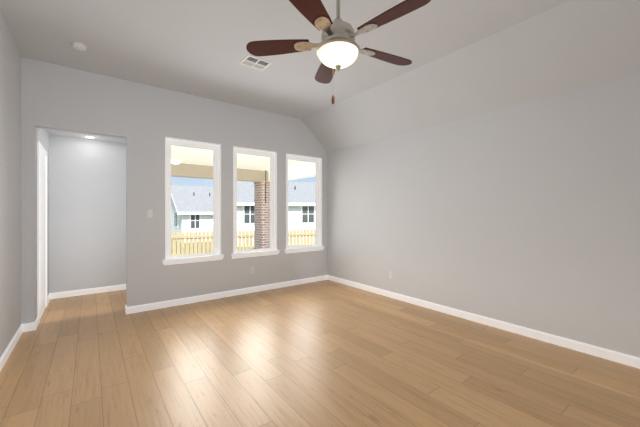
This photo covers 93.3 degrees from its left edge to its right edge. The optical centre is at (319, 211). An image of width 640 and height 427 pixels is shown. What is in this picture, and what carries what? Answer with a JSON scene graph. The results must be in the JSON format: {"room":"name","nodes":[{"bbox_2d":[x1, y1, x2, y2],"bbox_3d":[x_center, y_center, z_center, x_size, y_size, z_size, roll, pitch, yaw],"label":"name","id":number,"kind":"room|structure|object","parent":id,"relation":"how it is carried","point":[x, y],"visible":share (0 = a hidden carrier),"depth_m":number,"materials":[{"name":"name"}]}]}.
{"room":"empty living room","nodes":[
{"label":"empty living room","id":0,"kind":"room"},
{"bbox_2d":[0,11,20,357],"bbox_3d":[-1.665,-0.325,0.952,0.140,3.600,6.810,0,0,-37],"label":"wall","id":1,"kind":"structure","parent":0,"point":[10,189],"depth_m":3.17,"materials":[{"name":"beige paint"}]},
{"bbox_2d":[0,324,23,371],"bbox_3d":[-1.646,1.426,1.055,0.015,0.098,6.670,0,0,-37],"label":"baseboard","id":2,"kind":"structure","parent":1,"relation":"attached to","point":[10,347],"depth_m":3.18,"materials":[{"name":"white wood"}]},
{"bbox_2d":[36,128,48,317],"bbox_3d":[-4.217,-0.025,4.514,0.140,3.000,1.670,0,0,-37],"label":"wall","id":3,"kind":"structure","parent":0,"point":[42,136],"depth_m":4.80,"materials":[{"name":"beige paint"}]},
{"bbox_2d":[32,317,38,330],"bbox_3d":[-3.634,1.426,3.873,0.015,0.098,0.255,0,0,-37],"label":"baseboard","id":4,"kind":"structure","parent":3,"relation":"attached to","point":[35,324],"depth_m":3.78,"materials":[{"name":"white wood"}]},
{"bbox_2d":[37,141,46,322],"bbox_3d":[-4.008,0.270,4.352,0.038,2.410,0.960,0,0,-37],"label":"door frame","id":5,"kind":"structure","parent":3,"relation":"attached to","point":[41,228],"depth_m":4.25,"materials":[{"name":"white wood"}]},
{"bbox_2d":[47,293,51,304],"bbox_3d":[-4.425,1.426,4.915,0.015,0.098,0.440,0,0,-37],"label":"baseboard","id":6,"kind":"structure","parent":3,"relation":"attached to","point":[49,297],"depth_m":5.01,"materials":[{"name":"white wood"}]},
{"bbox_2d":[46,129,125,143],"bbox_3d":[-3.659,-1.365,4.937,1.540,0.120,1.670,0,0,-37],"label":"ceiling","id":7,"kind":"structure","parent":0,"point":[82,136],"depth_m":5.22,"materials":[{"name":"paint"}]},
{"bbox_2d":[49,135,125,292],"bbox_3d":[-4.122,-0.025,5.546,1.260,3.000,0.140,0,0,-37],"label":"wall","id":8,"kind":"structure","parent":0,"point":[87,213],"depth_m":5.41,"materials":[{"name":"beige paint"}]},
{"bbox_2d":[52,284,125,298],"bbox_3d":[-4.087,1.426,5.475,1.230,0.098,0.015,0,0,-37],"label":"baseboard","id":9,"kind":"structure","parent":8,"relation":"attached to","point":[116,287],"depth_m":5.41,"materials":[{"name":"white wood"}]},
{"bbox_2d":[21,57,326,323],"bbox_3d":[-1.794,-0.325,5.217,5.090,3.600,0.140,0,0,-37],"label":"wall","id":10,"kind":"structure","parent":0,"point":[144,120],"depth_m":4.58,"materials":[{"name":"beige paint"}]},
{"bbox_2d":[147,210,152,217],"bbox_3d":[-2.555,0.025,4.541,0.072,0.116,0.016,0,0,-37],"label":"light switch","id":11,"kind":"object","parent":10,"relation":"attached to","point":[149,213],"visible":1,"depth_m":4.54,"materials":[{"name":"white plastic"}]},
{"bbox_2d":[165,137,220,258],"bbox_3d":[-2.092,-0.182,4.991,0.872,1.965,0.139,0,0,-37],"label":"window","id":12,"kind":"structure","parent":10,"relation":"in","point":[198,145],"depth_m":5.03,"materials":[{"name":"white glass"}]},
{"bbox_2d":[125,275,327,313],"bbox_3d":[-1.336,1.426,5.479,3.685,0.098,0.035,0,0,-37],"label":"baseboard","id":13,"kind":"structure","parent":10,"relation":"attached to","point":[146,307],"depth_m":5.13,"materials":[{"name":"white wood"}]},
{"bbox_2d":[171,145,314,181],"bbox_3d":[-2.040,-1.208,7.434,4.060,0.575,3.690,0,0,-37],"label":"patio ceiling","id":14,"kind":"structure","parent":10,"relation":"attached to","point":[246,172],"depth_m":7.87,"materials":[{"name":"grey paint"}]},
{"bbox_2d":[171,159,180,164],"bbox_3d":[-3.486,-1.198,7.272,0.260,0.135,0.260,0,0,-37],"label":"ceiling light","id":15,"kind":"object","parent":14,"relation":"attached to","point":[175,161],"depth_m":7.19,"materials":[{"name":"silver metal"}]},
{"bbox_2d":[233,146,276,253],"bbox_3d":[-1.226,-0.182,5.649,0.878,1.965,0.139,0,0,-37],"label":"window","id":16,"kind":"structure","parent":10,"relation":"in","point":[272,155],"depth_m":5.79,"materials":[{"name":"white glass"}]},
{"bbox_2d":[286,153,321,248],"bbox_3d":[-0.357,-0.182,6.308,0.900,1.965,0.139,0,0,-37],"label":"window","id":17,"kind":"structure","parent":10,"relation":"in","point":[317,161],"depth_m":6.52,"materials":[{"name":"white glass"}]},
{"bbox_2d":[0,280,639,426],"bbox_3d":[-0.240,1.525,3.170,5.090,0.100,8.620,0,0,-37],"label":"floor","id":18,"kind":"structure","parent":0,"point":[326,353],"depth_m":2.81,"materials":[{"name":"brown wood"}]},
{"bbox_2d":[0,0,639,151],"bbox_3d":[0.265,-1.719,2.505,5.090,1.072,6.950,0,0,-37],"label":"ceiling","id":19,"kind":"structure","parent":0,"point":[468,58],"depth_m":3.37,"materials":[{"name":"paint"}]},
{"bbox_2d":[71,42,86,50],"bbox_3d":[-2.752,-1.881,3.448,0.140,0.047,0.140,0,0,-37],"label":"smoke detector","id":20,"kind":"object","parent":19,"relation":"attached to","point":[78,46],"visible":1,"depth_m":3.42,"materials":[{"name":"white plastic"}]},
{"bbox_2d":[239,55,271,70],"bbox_3d":[-0.820,-1.901,3.859,0.330,0.010,0.275,0,0,-37],"label":"ceiling vent","id":21,"kind":"object","parent":19,"relation":"in","point":[254,62],"visible":1,"depth_m":3.85,"materials":[{"name":"white metal"}]},
{"bbox_2d":[246,0,430,103],"bbox_3d":[0.154,-1.310,1.940,1.164,1.190,1.162,0,0,-37],"label":"ceiling fan","id":22,"kind":"object","parent":19,"relation":"hanging from","point":[338,48],"visible":1,"depth_m":1.87,"materials":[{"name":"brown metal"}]},
{"bbox_2d":[327,74,639,357],"bbox_3d":[2.278,-0.050,3.945,0.140,3.050,6.810,0,0,-37],"label":"wall","id":23,"kind":"structure","parent":0,"point":[526,214],"depth_m":3.70,"materials":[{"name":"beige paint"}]},
{"bbox_2d":[328,275,639,368],"bbox_3d":[2.175,1.426,3.954,0.015,0.098,6.670,0,0,-37],"label":"baseboard","id":24,"kind":"structure","parent":23,"relation":"attached to","point":[621,358],"depth_m":3.68,"materials":[{"name":"white wood"}]},
{"label":"outside","id":25,"kind":"structure","parent":0,"visible":0},
{"bbox_2d":[176,242,296,253],"bbox_3d":[-6.190,2.875,32.965,150.000,0.200,120.000,0,0,-37],"label":"ground","id":26,"kind":"structure","parent":25,"point":[201,247],"depth_m":23.63,"materials":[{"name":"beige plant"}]},
{"bbox_2d":[171,185,212,242],"bbox_3d":[-12.740,0.045,31.132,5.290,5.460,7.960,0,0,-37],"label":"house","id":27,"kind":"structure","parent":26,"relation":"on","point":[190,217],"depth_m":28.33,"materials":[{"name":"white"}]},
{"bbox_2d":[171,230,314,255],"bbox_3d":[-3.239,1.758,12.934,30.060,2.035,0.163,0,0,-17],"label":"fence","id":28,"kind":"object","parent":26,"relation":"on","point":[206,240],"depth_m":12.55,"materials":[{"name":"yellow wood"}]},
{"bbox_2d":[237,181,314,246],"bbox_3d":[-0.350,-0.060,29.486,16.940,5.670,7.960,0,0,-15],"label":"house","id":29,"kind":"structure","parent":26,"relation":"on","point":[305,209],"depth_m":25.46,"materials":[{"name":"white"}]},
{"bbox_3d":[-1.746,2.140,7.626,4.760,1.270,3.640,0,0,-37],"label":"patio slab","id":30,"kind":"object","parent":26,"relation":"on","visible":0},
{"bbox_2d":[254,170,269,248],"bbox_3d":[-1.696,0.120,9.380,0.540,2.770,0.547,0,0,-37],"label":"brick column","id":31,"kind":"structure","parent":30,"relation":"on","point":[263,217],"depth_m":9.14,"materials":[{"name":"brown brick"}]}
]}

